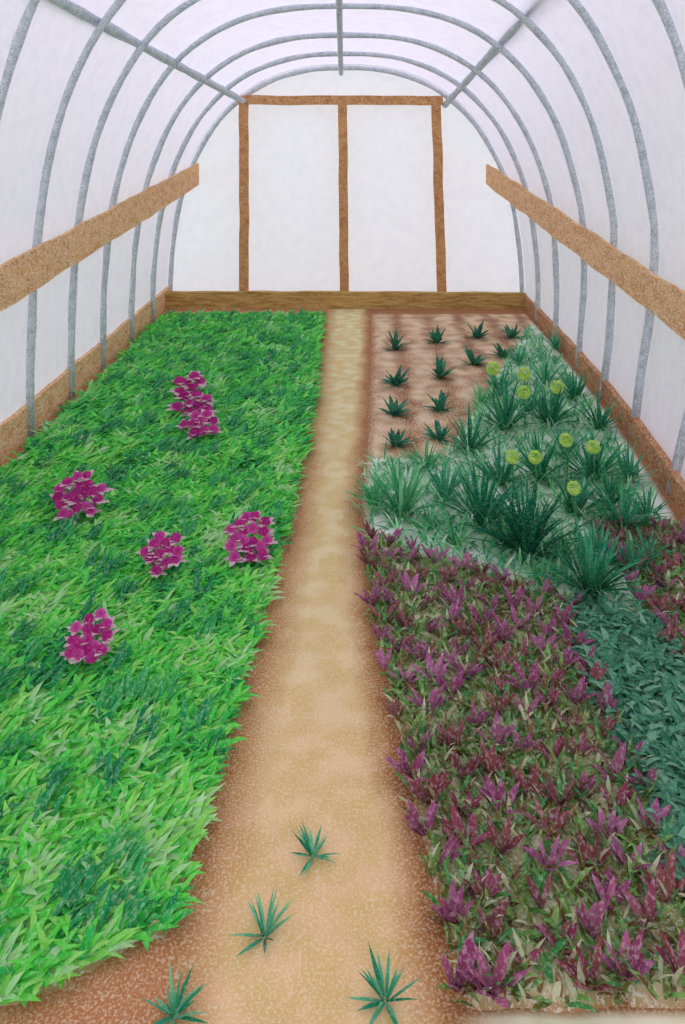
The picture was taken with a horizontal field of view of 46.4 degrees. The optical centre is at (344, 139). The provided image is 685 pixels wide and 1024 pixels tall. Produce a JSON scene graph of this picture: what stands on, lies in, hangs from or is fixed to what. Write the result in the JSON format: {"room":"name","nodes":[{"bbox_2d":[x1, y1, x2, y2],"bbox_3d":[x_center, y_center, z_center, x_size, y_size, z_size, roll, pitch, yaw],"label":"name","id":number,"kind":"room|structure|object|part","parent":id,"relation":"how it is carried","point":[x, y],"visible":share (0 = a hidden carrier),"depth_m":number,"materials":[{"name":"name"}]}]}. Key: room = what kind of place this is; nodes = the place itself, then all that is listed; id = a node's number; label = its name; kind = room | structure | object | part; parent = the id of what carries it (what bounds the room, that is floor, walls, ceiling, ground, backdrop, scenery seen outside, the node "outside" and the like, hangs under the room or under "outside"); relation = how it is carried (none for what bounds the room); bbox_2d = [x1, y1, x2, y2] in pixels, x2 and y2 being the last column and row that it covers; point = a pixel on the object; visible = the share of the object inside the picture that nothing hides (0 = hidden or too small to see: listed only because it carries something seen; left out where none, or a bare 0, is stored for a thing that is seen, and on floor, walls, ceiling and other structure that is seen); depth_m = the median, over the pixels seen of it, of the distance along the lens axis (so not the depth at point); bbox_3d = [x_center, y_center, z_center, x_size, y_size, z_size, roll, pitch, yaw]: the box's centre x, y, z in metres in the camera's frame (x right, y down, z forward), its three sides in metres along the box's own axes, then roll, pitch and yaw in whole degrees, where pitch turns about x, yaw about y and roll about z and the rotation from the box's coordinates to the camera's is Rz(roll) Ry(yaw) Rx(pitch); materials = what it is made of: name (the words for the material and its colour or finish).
{"room":"greenhouse","nodes":[
{"label":"greenhouse","id":0,"kind":"room"},
{"bbox_2d":[0,0,344,422],"bbox_3d":[-1.197,0.014,4.949,2.393,4.372,11.605,0,0,0],"label":"wall","id":1,"kind":"structure","parent":0,"point":[55,39],"depth_m":6.85,"materials":[{"name":"plastic"}]},
{"bbox_2d":[0,287,168,463],"bbox_3d":[-2.360,2.093,5.333,0.040,0.285,10.667,0,0,0],"label":"baseboard","id":2,"kind":"structure","parent":1,"relation":"attached to","point":[14,429],"depth_m":6.72,"materials":[{"name":"brown wood"}]},
{"bbox_2d":[0,309,684,1023],"bbox_3d":[0.000,2.200,4.875,4.900,0.011,11.750,0,0,0],"label":"floor","id":3,"kind":"structure","parent":0,"point":[320,734],"depth_m":2.52,"materials":[{"name":"soil"}]},
{"bbox_2d":[0,314,320,1005],"bbox_3d":[-1.287,2.189,6.042,2.013,0.037,8.043,0,0,0],"label":"garden bed","id":4,"kind":"object","parent":3,"relation":"on","point":[155,935],"visible":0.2,"depth_m":3.36,"materials":[{"name":"soil"}]},
{"bbox_2d":[49,469,114,523],"bbox_3d":[-1.531,2.076,4.633,0.377,0.227,0.350,0,0,0],"label":"cluster","id":5,"kind":"object","parent":4,"relation":"on","point":[83,486],"visible":0.98,"depth_m":4.62,"materials":[{"name":"purple plant"}]},
{"bbox_2d":[59,608,118,664],"bbox_3d":[-1.058,2.088,3.320,0.223,0.202,0.224,0,0,0],"label":"cluster","id":6,"kind":"object","parent":4,"relation":"on","point":[79,648],"visible":0.96,"depth_m":3.30,"materials":[{"name":"purple plant"}]},
{"bbox_2d":[134,531,186,577],"bbox_3d":[-0.912,2.087,3.993,0.249,0.202,0.233,0,0,41],"label":"cluster","id":7,"kind":"object","parent":4,"relation":"on","point":[175,552],"visible":0.96,"depth_m":3.98,"materials":[{"name":"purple plant"}]},
{"bbox_2d":[0,307,328,1007],"bbox_3d":[-1.229,2.123,5.982,2.155,0.141,8.121,0,0,0],"label":"crop","id":8,"kind":"object","parent":4,"relation":"on","point":[65,923],"visible":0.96,"depth_m":3.55,"materials":[{"name":"green plant"}]},
{"bbox_2d":[169,371,206,395],"bbox_3d":[-1.315,2.076,6.694,0.324,0.225,0.356,0,0,0],"label":"cluster","id":9,"kind":"object","parent":4,"relation":"on","point":[188,384],"visible":0.76,"depth_m":6.70,"materials":[{"name":"purple plant"}]},
{"bbox_2d":[166,390,218,416],"bbox_3d":[-1.190,2.085,6.250,0.438,0.208,0.344,0,0,0],"label":"cluster","id":10,"kind":"object","parent":4,"relation":"on","point":[206,399],"visible":0.78,"depth_m":6.24,"materials":[{"name":"purple plant"}]},
{"bbox_2d":[175,409,222,440],"bbox_3d":[-1.046,2.081,5.779,0.352,0.217,0.293,0,0,0],"label":"cluster","id":11,"kind":"object","parent":4,"relation":"on","point":[197,420],"visible":0.95,"depth_m":5.75,"materials":[{"name":"purple plant"}]},
{"bbox_2d":[223,510,278,566],"bbox_3d":[-0.494,2.079,4.150,0.291,0.221,0.291,0,0,-12],"label":"cluster","id":12,"kind":"object","parent":4,"relation":"on","point":[239,532],"visible":1,"depth_m":4.12,"materials":[{"name":"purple plant"}]},
{"bbox_2d":[141,960,208,1023],"bbox_3d":[-0.407,2.156,2.012,0.185,0.079,0.160,0,0,42],"label":"sprig","id":13,"kind":"object","parent":3,"relation":"on","point":[175,1008],"visible":1,"depth_m":2.02,"materials":[{"name":"green plant"}]},
{"bbox_2d":[229,886,292,956],"bbox_3d":[-0.229,2.142,2.204,0.150,0.107,0.189,0,0,18],"label":"sprig","id":14,"kind":"object","parent":3,"relation":"on","point":[267,931],"visible":1,"depth_m":2.22,"materials":[{"name":"green plant"}]},
{"bbox_2d":[290,822,336,874],"bbox_3d":[-0.112,2.146,2.474,0.140,0.100,0.175,0,0,-27],"label":"sprig","id":15,"kind":"object","parent":3,"relation":"on","point":[307,844],"visible":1,"depth_m":2.46,"materials":[{"name":"green plant"}]},
{"bbox_2d":[0,0,684,494],"bbox_3d":[-0.014,0.117,4.970,4.704,4.180,0.075,0,0,0],"label":"hoop","id":16,"kind":"object","parent":3,"relation":"on","point":[19,37],"visible":0.97,"depth_m":4.95},
{"bbox_2d":[0,163,198,310],"bbox_3d":[-2.190,0.847,6.667,0.030,1.077,8.015,0,0,3],"label":"rail","id":17,"kind":"object","parent":16,"relation":"attached to","point":[25,273],"visible":1,"depth_m":6.63,"materials":[{"name":"brown wood"}]},
{"bbox_2d":[486,164,684,339],"bbox_3d":[2.117,0.927,6.933,0.030,1.212,7.482,0,0,-3],"label":"rail","id":18,"kind":"object","parent":16,"relation":"attached to","point":[664,299],"visible":1,"depth_m":6.59,"materials":[{"name":"brown wood"}]},
{"bbox_2d":[26,0,658,437],"bbox_3d":[-0.019,0.265,5.933,4.691,3.879,0.071,0,0,0],"label":"hoop","id":19,"kind":"object","parent":3,"relation":"on","point":[579,8],"visible":0.93,"depth_m":5.91},
{"bbox_2d":[67,0,617,399],"bbox_3d":[-0.025,0.365,6.816,4.697,3.677,0.074,0,0,0],"label":"hoop","id":20,"kind":"object","parent":3,"relation":"on","point":[167,18],"visible":0.93,"depth_m":6.79},
{"bbox_2d":[100,3,586,368],"bbox_3d":[-0.017,0.443,7.702,4.696,3.518,0.070,0,0,0],"label":"hoop","id":21,"kind":"object","parent":3,"relation":"on","point":[299,7],"visible":0.93,"depth_m":7.68},
{"bbox_2d":[128,32,558,341],"bbox_3d":[-0.012,0.510,8.748,4.712,3.382,0.075,0,0,0],"label":"hoop","id":22,"kind":"object","parent":3,"relation":"on","point":[555,260],"visible":0.94,"depth_m":8.72},
{"bbox_2d":[49,0,245,103],"bbox_3d":[-1.734,-0.799,7.114,0.091,0.669,7.156,0,0,6],"label":"pole","id":23,"kind":"structure","parent":22,"relation":"attached to","point":[113,30],"depth_m":6.77,"materials":[{"name":"grey metal"}]},
{"bbox_2d":[442,20,521,107],"bbox_3d":[1.549,-1.005,7.470,0.094,1.159,6.422,0,0,-4],"label":"pole","id":24,"kind":"structure","parent":22,"relation":"attached to","point":[492,52],"depth_m":8.47,"materials":[{"name":"grey metal"}]},
{"bbox_2d":[150,51,540,321],"bbox_3d":[0.005,0.563,9.697,4.730,3.276,0.077,0,0,0],"label":"hoop","id":25,"kind":"object","parent":3,"relation":"on","point":[470,94],"visible":0.89,"depth_m":9.67},
{"bbox_2d":[168,66,523,291],"bbox_3d":[0.013,0.604,10.667,4.758,3.193,0.081,0,0,0],"label":"hoop","id":26,"kind":"object","parent":3,"relation":"on","point":[256,88],"visible":0.84,"depth_m":10.64},
{"bbox_2d":[336,0,342,75],"bbox_3d":[-0.053,-1.463,5.868,0.061,1.216,9.603,0,0,0],"label":"pole","id":27,"kind":"object","parent":26,"relation":"attached to","point":[339,3],"visible":1,"depth_m":8.29,"materials":[{"name":"grey metal"}]},
{"bbox_2d":[347,942,422,1023],"bbox_3d":[0.096,2.138,2.032,0.189,0.116,0.208,0,0,34],"label":"sprig","id":28,"kind":"object","parent":3,"relation":"on","point":[378,986],"visible":1,"depth_m":2.04,"materials":[{"name":"green plant"}]},
{"bbox_2d":[362,314,684,1013],"bbox_3d":[1.141,2.189,6.044,1.993,0.038,8.131,0,0,2],"label":"garden bed","id":29,"kind":"object","parent":3,"relation":"on","point":[418,355],"visible":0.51,"depth_m":4.60,"materials":[{"name":"soil"}]},
{"bbox_2d":[343,468,398,505],"bbox_3d":[0.184,2.060,4.797,0.430,0.238,0.370,0,0,0],"label":"leafy plant","id":30,"kind":"object","parent":29,"relation":"on","point":[376,489],"visible":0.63,"depth_m":4.80,"materials":[{"name":"green plant"}]},
{"bbox_2d":[375,394,408,415],"bbox_3d":[0.403,2.095,6.341,0.248,0.167,0.302,0,0,-26],"label":"seedling","id":31,"kind":"object","parent":29,"relation":"on","point":[394,409],"visible":1,"depth_m":6.33,"materials":[{"name":"green plant"}]},
{"bbox_2d":[379,365,409,386],"bbox_3d":[0.436,2.081,7.074,0.300,0.196,0.311,0,0,8],"label":"seedling","id":32,"kind":"object","parent":29,"relation":"on","point":[398,379],"visible":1,"depth_m":7.09,"materials":[{"name":"green plant"}]},
{"bbox_2d":[346,453,448,521],"bbox_3d":[0.307,2.000,4.594,0.550,0.358,0.548,0,0,-32],"label":"leafy plant","id":33,"kind":"object","parent":29,"relation":"on","point":[405,496],"visible":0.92,"depth_m":4.65,"materials":[{"name":"green plant"}]},
{"bbox_2d":[382,329,413,350],"bbox_3d":[0.546,2.082,8.269,0.380,0.194,0.304,0,0,0],"label":"seedling","id":34,"kind":"object","parent":29,"relation":"on","point":[394,342],"visible":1,"depth_m":8.30,"materials":[{"name":"green plant"}]},
{"bbox_2d":[379,428,418,446],"bbox_3d":[0.381,2.104,5.648,0.250,0.148,0.265,0,0,28],"label":"seedling","id":35,"kind":"object","parent":29,"relation":"on","point":[395,440],"visible":0.98,"depth_m":5.68,"materials":[{"name":"green plant"}]},
{"bbox_2d":[397,435,448,470],"bbox_3d":[0.532,2.057,5.291,0.401,0.244,0.329,0,0,-27],"label":"leafy plant","id":36,"kind":"object","parent":29,"relation":"on","point":[426,457],"visible":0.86,"depth_m":5.30,"materials":[{"name":"green plant"}]},
{"bbox_2d":[400,501,457,530],"bbox_3d":[0.469,2.092,4.471,0.327,0.173,0.301,0,0,32],"label":"leafy plant","id":37,"kind":"object","parent":29,"relation":"on","point":[427,515],"visible":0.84,"depth_m":4.49,"materials":[{"name":"green plant"}]},
{"bbox_2d":[422,325,452,342],"bbox_3d":[0.942,2.087,8.589,0.294,0.183,0.367,0,0,-44],"label":"seedling","id":38,"kind":"object","parent":29,"relation":"on","point":[436,336],"visible":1,"depth_m":8.56,"materials":[{"name":"green plant"}]},
{"bbox_2d":[421,419,454,442],"bbox_3d":[0.669,2.111,5.793,0.234,0.135,0.328,0,0,-33],"label":"seedling","id":39,"kind":"object","parent":29,"relation":"on","point":[440,436],"visible":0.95,"depth_m":5.82,"materials":[{"name":"green plant"}]},
{"bbox_2d":[423,389,453,412],"bbox_3d":[0.727,2.105,6.423,0.279,0.148,0.255,0,0,-32],"label":"seedling","id":40,"kind":"object","parent":29,"relation":"on","point":[440,403],"visible":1,"depth_m":6.47,"materials":[{"name":"green plant"}]},
{"bbox_2d":[419,456,467,500],"bbox_3d":[0.596,2.041,4.837,0.361,0.276,0.376,0,0,0],"label":"leafy plant","id":41,"kind":"object","parent":29,"relation":"on","point":[438,485],"visible":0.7,"depth_m":4.86,"materials":[{"name":"green plant"}]},
{"bbox_2d":[431,353,457,377],"bbox_3d":[0.916,2.063,7.283,0.295,0.232,0.372,0,0,33],"label":"seedling","id":42,"kind":"object","parent":29,"relation":"on","point":[440,366],"visible":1,"depth_m":7.34,"materials":[{"name":"green plant"}]},
{"bbox_2d":[424,508,481,545],"bbox_3d":[0.574,2.074,4.318,0.337,0.209,0.325,0,0,0],"label":"leafy plant","id":43,"kind":"object","parent":29,"relation":"on","point":[450,529],"visible":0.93,"depth_m":4.31,"materials":[{"name":"green plant"}]},
{"bbox_2d":[437,404,504,452],"bbox_3d":[0.882,2.015,5.590,0.538,0.327,0.485,0,0,0],"label":"leafy plant","id":44,"kind":"object","parent":29,"relation":"on","point":[471,440],"visible":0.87,"depth_m":5.61,"materials":[{"name":"green plant"}]},
{"bbox_2d":[458,344,487,364],"bbox_3d":[1.223,2.090,7.755,0.369,0.177,0.301,0,0,0],"label":"seedling","id":45,"kind":"object","parent":29,"relation":"on","point":[474,361],"visible":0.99,"depth_m":7.74,"materials":[{"name":"green plant"}]},
{"bbox_2d":[457,377,496,403],"bbox_3d":[1.105,2.068,6.551,0.364,0.222,0.291,0,0,-33],"label":"leafy plant","id":46,"kind":"object","parent":29,"relation":"on","point":[479,389],"visible":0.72,"depth_m":6.59,"materials":[{"name":"green plant"}]},
{"bbox_2d":[463,319,490,337],"bbox_3d":[1.448,2.080,8.773,0.302,0.197,0.335,0,0,19],"label":"seedling","id":47,"kind":"object","parent":29,"relation":"on","point":[476,333],"visible":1,"depth_m":8.82,"materials":[{"name":"green plant"}]},
{"bbox_2d":[432,455,540,532],"bbox_3d":[0.806,2.000,4.532,0.667,0.358,0.584,0,0,0],"label":"leafy plant","id":48,"kind":"object","parent":29,"relation":"on","point":[485,502],"visible":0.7,"depth_m":4.57,"materials":[{"name":"green plant"}]},
{"bbox_2d":[486,361,499,403],"bbox_3d":[1.220,2.008,6.597,0.118,0.359,0.117,0,0,0],"label":"flower","id":49,"kind":"object","parent":29,"relation":"on","point":[493,371],"visible":0.98,"depth_m":6.58,"materials":[{"name":"green plant"}]},
{"bbox_3d":[1.225,2.033,6.596,0.022,0.307,0.010,0,0,0],"label":"stem","id":50,"kind":"part","parent":49,"relation":"part of","materials":[{"name":"green plant"}]},
{"bbox_2d":[475,507,517,552],"bbox_3d":[0.878,2.074,4.309,0.348,0.209,0.360,0,0,0],"label":"leafy plant","id":51,"kind":"object","parent":29,"relation":"on","point":[502,524],"visible":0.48,"depth_m":4.32,"materials":[{"name":"green plant"}]},
{"bbox_2d":[459,436,537,485],"bbox_3d":[0.998,2.020,5.078,0.512,0.316,0.566,0,0,19],"label":"leafy plant","id":52,"kind":"object","parent":29,"relation":"on","point":[497,463],"visible":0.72,"depth_m":5.08,"materials":[{"name":"green plant"}]},
{"bbox_2d":[488,342,513,356],"bbox_3d":[1.551,2.077,8.050,0.357,0.203,0.376,0,0,0],"label":"seedling","id":53,"kind":"object","parent":29,"relation":"on","point":[499,349],"visible":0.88,"depth_m":8.02,"materials":[{"name":"green plant"}]},
{"bbox_2d":[474,361,529,395],"bbox_3d":[1.373,2.033,6.873,0.494,0.292,0.514,0,0,24],"label":"leafy plant","id":54,"kind":"object","parent":29,"relation":"on","point":[497,384],"visible":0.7,"depth_m":6.85,"materials":[{"name":"green plant"}]},
{"bbox_2d":[464,376,549,430],"bbox_3d":[1.187,1.982,5.975,0.673,0.393,0.694,0,0,17],"label":"leafy plant","id":55,"kind":"object","parent":29,"relation":"on","point":[508,410],"visible":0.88,"depth_m":6.03,"materials":[{"name":"green plant"}]},
{"bbox_2d":[347,322,668,616],"bbox_3d":[1.488,2.113,6.542,1.955,0.138,5.736,0,0,20],"label":"crop","id":56,"kind":"object","parent":29,"relation":"on","point":[423,537],"visible":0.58,"depth_m":5.10,"materials":[{"name":"green plant"}]},
{"bbox_2d":[505,450,518,502],"bbox_3d":[0.991,2.015,4.745,0.084,0.344,0.084,0,0,0],"label":"flower","id":57,"kind":"object","parent":29,"relation":"on","point":[511,459],"visible":0.97,"depth_m":4.74,"materials":[{"name":"green plant"}]},
{"bbox_3d":[0.995,2.033,4.745,0.022,0.307,0.010,0,0,0],"label":"stem","id":58,"kind":"part","parent":57,"relation":"part of","materials":[{"name":"green plant"}]},
{"bbox_2d":[496,322,527,337],"bbox_3d":[1.828,2.076,8.813,0.354,0.206,0.297,0,0,-17],"label":"seedling","id":59,"kind":"object","parent":29,"relation":"on","point":[509,333],"visible":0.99,"depth_m":8.80,"materials":[{"name":"green plant"}]},
{"bbox_2d":[351,511,684,1008],"bbox_3d":[0.977,2.117,3.231,1.895,0.119,2.579,0,0,0],"label":"crop","id":60,"kind":"object","parent":29,"relation":"on","point":[466,958],"visible":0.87,"depth_m":2.72,"materials":[{"name":"purple plant"}]},
{"bbox_2d":[362,513,684,1012],"bbox_3d":[1.058,2.137,3.273,1.912,0.083,2.562,0,0,-3],"label":"leafy plants","id":61,"kind":"object","parent":29,"relation":"on","point":[561,907],"visible":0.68,"depth_m":2.68,"materials":[{"name":"green plant"}]},
{"bbox_2d":[517,385,530,428],"bbox_3d":[1.335,2.010,5.969,0.106,0.354,0.106,0,0,0],"label":"flower","id":62,"kind":"object","parent":29,"relation":"on","point":[524,395],"visible":0.99,"depth_m":5.95,"materials":[{"name":"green plant"}]},
{"bbox_3d":[1.340,2.033,5.968,0.022,0.307,0.010,0,0,0],"label":"stem","id":63,"kind":"part","parent":62,"relation":"part of","materials":[{"name":"green plant"}]},
{"bbox_2d":[504,342,543,365],"bbox_3d":[1.740,2.061,7.767,0.467,0.236,0.447,0,0,0],"label":"leafy plant","id":64,"kind":"object","parent":29,"relation":"on","point":[519,359],"visible":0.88,"depth_m":7.74,"materials":[{"name":"green plant"}]},
{"bbox_2d":[517,367,530,400],"bbox_3d":[1.438,2.008,6.428,0.114,0.358,0.114,0,0,0],"label":"flower","id":65,"kind":"object","parent":29,"relation":"on","point":[524,377],"visible":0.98,"depth_m":6.40,"materials":[{"name":"green plant"}]},
{"bbox_2d":[452,472,600,566],"bbox_3d":[0.951,1.982,4.216,0.707,0.394,0.620,0,0,38],"label":"leafy plant","id":66,"kind":"object","parent":29,"relation":"on","point":[526,528],"visible":0.85,"depth_m":4.20,"materials":[{"name":"green plant"}]},
{"bbox_2d":[506,377,549,409],"bbox_3d":[1.485,2.030,6.429,0.384,0.297,0.505,0,0,0],"label":"leafy plant","id":67,"kind":"object","parent":29,"relation":"on","point":[537,388],"visible":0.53,"depth_m":6.49,"materials":[{"name":"green plant"}]},
{"bbox_2d":[528,450,541,506],"bbox_3d":[1.127,2.015,4.745,0.084,0.344,0.084,0,0,0],"label":"flower","id":68,"kind":"object","parent":29,"relation":"on","point":[534,459],"visible":0.98,"depth_m":4.74,"materials":[{"name":"green plant"}]},
{"bbox_3d":[1.132,2.033,4.745,0.022,0.307,0.010,0,0,0],"label":"stem","id":69,"kind":"part","parent":68,"relation":"part of","materials":[{"name":"green plant"}]},
{"bbox_2d":[508,555,568,586],"bbox_3d":[0.949,2.095,3.940,0.336,0.167,0.254,0,0,0],"label":"leafy plant","id":70,"kind":"object","parent":29,"relation":"on","point":[537,578],"visible":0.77,"depth_m":3.93,"materials":[{"name":"green plant"}]},
{"bbox_2d":[502,430,578,481],"bbox_3d":[1.216,2.032,5.122,0.490,0.293,0.568,0,0,38],"label":"leafy plant","id":71,"kind":"object","parent":29,"relation":"on","point":[541,467],"visible":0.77,"depth_m":5.14,"materials":[{"name":"green plant"}]},
{"bbox_2d":[517,349,574,385],"bbox_3d":[1.788,2.022,7.086,0.474,0.313,0.491,0,0,44],"label":"leafy plant","id":72,"kind":"object","parent":29,"relation":"on","point":[544,371],"visible":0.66,"depth_m":7.13,"materials":[{"name":"green plant"}]},
{"bbox_2d":[539,330,561,349],"bbox_3d":[2.091,2.051,8.301,0.276,0.256,0.458,0,0,0],"label":"leafy plant","id":73,"kind":"object","parent":29,"relation":"on","point":[556,342],"visible":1,"depth_m":8.32,"materials":[{"name":"green plant"}]},
{"bbox_2d":[519,377,589,425],"bbox_3d":[1.543,2.002,6.085,0.598,0.354,0.533,0,0,39],"label":"leafy plant","id":74,"kind":"object","parent":29,"relation":"on","point":[553,404],"visible":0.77,"depth_m":6.12,"materials":[{"name":"green plant"}]},
{"bbox_2d":[534,519,577,560],"bbox_3d":[1.123,2.088,4.167,0.317,0.181,0.343,0,0,0],"label":"leafy plant","id":75,"kind":"object","parent":29,"relation":"on","point":[568,538],"visible":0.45,"depth_m":4.17,"materials":[{"name":"green plant"}]},
{"bbox_2d":[550,380,563,425],"bbox_3d":[1.614,2.010,6.090,0.108,0.355,0.108,0,0,0],"label":"flower","id":76,"kind":"object","parent":29,"relation":"on","point":[555,389],"visible":0.94,"depth_m":6.07,"materials":[{"name":"green plant"}]},
{"bbox_2d":[523,414,595,456],"bbox_3d":[1.534,2.031,5.528,0.364,0.295,0.488,0,0,-40],"label":"leafy plant","id":77,"kind":"object","parent":29,"relation":"on","point":[571,447],"visible":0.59,"depth_m":5.54,"materials":[{"name":"green plant"}]},
{"bbox_2d":[559,433,572,486],"bbox_3d":[1.385,2.014,5.014,0.089,0.346,0.089,0,0,0],"label":"flower","id":78,"kind":"object","parent":29,"relation":"on","point":[565,442],"visible":0.98,"depth_m":5.01,"materials":[{"name":"green plant"}]},
{"bbox_3d":[1.390,2.033,5.013,0.022,0.307,0.010,0,0,0],"label":"stem","id":79,"kind":"part","parent":78,"relation":"part of","materials":[{"name":"green plant"}]},
{"bbox_2d":[567,481,580,540],"bbox_3d":[1.237,2.017,4.322,0.077,0.341,0.077,0,0,0],"label":"flower","id":80,"kind":"object","parent":29,"relation":"on","point":[573,490],"visible":0.97,"depth_m":4.32,"materials":[{"name":"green plant"}]},
{"bbox_3d":[1.242,2.033,4.322,0.022,0.307,0.010,0,0,0],"label":"stem","id":81,"kind":"part","parent":80,"relation":"part of","materials":[{"name":"green plant"}]},
{"bbox_2d":[548,361,601,399],"bbox_3d":[1.876,2.021,6.724,0.402,0.316,0.517,0,0,-22],"label":"leafy plant","id":82,"kind":"object","parent":29,"relation":"on","point":[574,390],"visible":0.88,"depth_m":6.72,"materials":[{"name":"green plant"}]},
{"bbox_2d":[534,460,622,518],"bbox_3d":[1.338,2.030,4.609,0.534,0.297,0.415,0,0,-14],"label":"leafy plant","id":83,"kind":"object","parent":29,"relation":"on","point":[581,500],"visible":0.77,"depth_m":4.67,"materials":[{"name":"green plant"}]},
{"bbox_2d":[518,511,652,609],"bbox_3d":[1.173,2.007,3.879,0.541,0.344,0.601,0,0,-37],"label":"leafy plant","id":84,"kind":"object","parent":29,"relation":"on","point":[593,566],"visible":0.94,"depth_m":3.85,"materials":[{"name":"green plant"}]},
{"bbox_2d":[586,440,599,495],"bbox_3d":[1.519,2.014,4.899,0.087,0.346,0.087,0,0,0],"label":"flower","id":85,"kind":"object","parent":29,"relation":"on","point":[593,449],"visible":0.98,"depth_m":4.89,"materials":[{"name":"green plant"}]},
{"bbox_3d":[1.524,2.033,4.899,0.022,0.307,0.010,0,0,0],"label":"stem","id":86,"kind":"part","parent":85,"relation":"part of","materials":[{"name":"green plant"}]},
{"bbox_2d":[562,390,624,432],"bbox_3d":[1.858,2.032,6.018,0.456,0.293,0.549,0,0,0],"label":"leafy plant","id":87,"kind":"object","parent":29,"relation":"on","point":[601,420],"visible":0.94,"depth_m":6.01,"materials":[{"name":"green plant"}]},
{"bbox_2d":[543,426,643,482],"bbox_3d":[1.614,2.006,5.124,0.590,0.346,0.658,0,0,0],"label":"leafy plant","id":88,"kind":"object","parent":29,"relation":"on","point":[588,457],"visible":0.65,"depth_m":5.13,"materials":[{"name":"green plant"}]},
{"bbox_2d":[565,512,636,564],"bbox_3d":[1.319,2.063,4.169,0.350,0.231,0.376,0,0,0],"label":"leafy plant","id":89,"kind":"object","parent":29,"relation":"on","point":[594,528],"visible":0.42,"depth_m":4.18,"materials":[{"name":"green plant"}]},
{"bbox_2d":[588,458,641,504],"bbox_3d":[1.611,2.053,4.762,0.432,0.251,0.294,0,0,-25],"label":"leafy plant","id":90,"kind":"object","parent":29,"relation":"on","point":[611,488],"visible":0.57,"depth_m":4.81,"materials":[{"name":"green plant"}]},
{"bbox_2d":[553,589,684,908],"bbox_3d":[1.221,2.153,2.952,0.660,0.103,1.784,0,0,0],"label":"crop","id":91,"kind":"object","parent":29,"relation":"on","point":[647,679],"visible":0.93,"depth_m":3.11,"materials":[{"name":"green plant"}]},
{"bbox_2d":[582,475,673,535],"bbox_3d":[1.580,2.045,4.483,0.545,0.266,0.519,0,0,0],"label":"leafy plant","id":92,"kind":"object","parent":29,"relation":"on","point":[624,500],"visible":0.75,"depth_m":4.50,"materials":[{"name":"green plant"}]},
{"bbox_2d":[599,439,658,480],"bbox_3d":[1.797,2.050,5.129,0.400,0.258,0.496,0,0,0],"label":"leafy plant","id":93,"kind":"object","parent":29,"relation":"on","point":[629,470],"visible":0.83,"depth_m":5.15,"materials":[{"name":"green plant"}]},
{"bbox_2d":[601,526,665,572],"bbox_3d":[1.446,2.074,3.997,0.326,0.208,0.326,0,0,-19],"label":"leafy plant","id":94,"kind":"object","parent":29,"relation":"on","point":[631,556],"visible":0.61,"depth_m":4.05,"materials":[{"name":"green plant"}]},
{"bbox_2d":[625,522,676,565],"bbox_3d":[1.563,2.092,4.151,0.314,0.174,0.289,0,0,-40],"label":"leafy plant","id":95,"kind":"object","parent":29,"relation":"on","point":[651,547],"visible":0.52,"depth_m":4.17,"materials":[{"name":"green plant"}]},
{"bbox_2d":[631,484,674,520],"bbox_3d":[1.728,2.084,4.579,0.318,0.189,0.362,0,0,21],"label":"leafy plant","id":96,"kind":"object","parent":29,"relation":"on","point":[648,507],"visible":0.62,"depth_m":4.61,"materials":[{"name":"green plant"}]},
{"bbox_2d":[167,64,524,291],"bbox_3d":[0.013,0.587,10.737,4.827,3.227,0.001,0,0,0],"label":"wall","id":97,"kind":"structure","parent":0,"point":[294,149],"depth_m":10.74,"materials":[{"name":"white plastic"}]},
{"bbox_2d":[239,104,248,290],"bbox_3d":[-1.339,0.827,10.607,0.134,2.640,0.070,0,0,0],"label":"door frame","id":98,"kind":"structure","parent":97,"relation":"attached to","point":[244,108],"depth_m":10.57,"materials":[{"name":"brown wood"}]},
{"bbox_2d":[238,95,442,104],"bbox_3d":[-0.060,-0.527,10.607,2.707,0.134,0.085,0,0,0],"label":"lintel","id":99,"kind":"object","parent":98,"relation":"on","point":[250,99],"visible":0.97,"depth_m":10.56,"materials":[{"name":"brown wood"}]},
{"bbox_2d":[165,291,525,308],"bbox_3d":[-0.040,2.099,10.457,4.800,0.247,0.090,0,0,0],"label":"baseboard","id":100,"kind":"structure","parent":97,"relation":"attached to","point":[173,299],"depth_m":10.41,"materials":[{"name":"brown wood"}]},
{"bbox_2d":[338,105,348,290],"bbox_3d":[-0.020,0.827,10.607,0.147,2.640,0.070,0,0,0],"label":"mullion","id":101,"kind":"object","parent":100,"relation":"on","point":[342,109],"visible":0.94,"depth_m":10.57,"materials":[{"name":"brown wood"}]},
{"bbox_2d":[431,105,446,291],"bbox_3d":[1.247,0.827,10.607,0.200,2.640,0.070,0,0,0],"label":"door frame","id":102,"kind":"structure","parent":97,"relation":"attached to","point":[435,109],"depth_m":10.57,"materials":[{"name":"brown wood"}]},
{"bbox_2d":[345,0,684,480],"bbox_3d":[1.210,0.014,4.949,2.420,4.372,11.605,0,0,0],"label":"wall","id":103,"kind":"structure","parent":0,"point":[634,32],"depth_m":6.86,"materials":[{"name":"plastic"}]},
{"bbox_2d":[525,295,684,516],"bbox_3d":[2.099,2.133,5.336,0.213,0.193,10.676,0,0,2],"label":"baseboard","id":104,"kind":"structure","parent":103,"relation":"attached to","point":[655,455],"depth_m":6.06,"materials":[{"name":"brown wood"}]}
]}

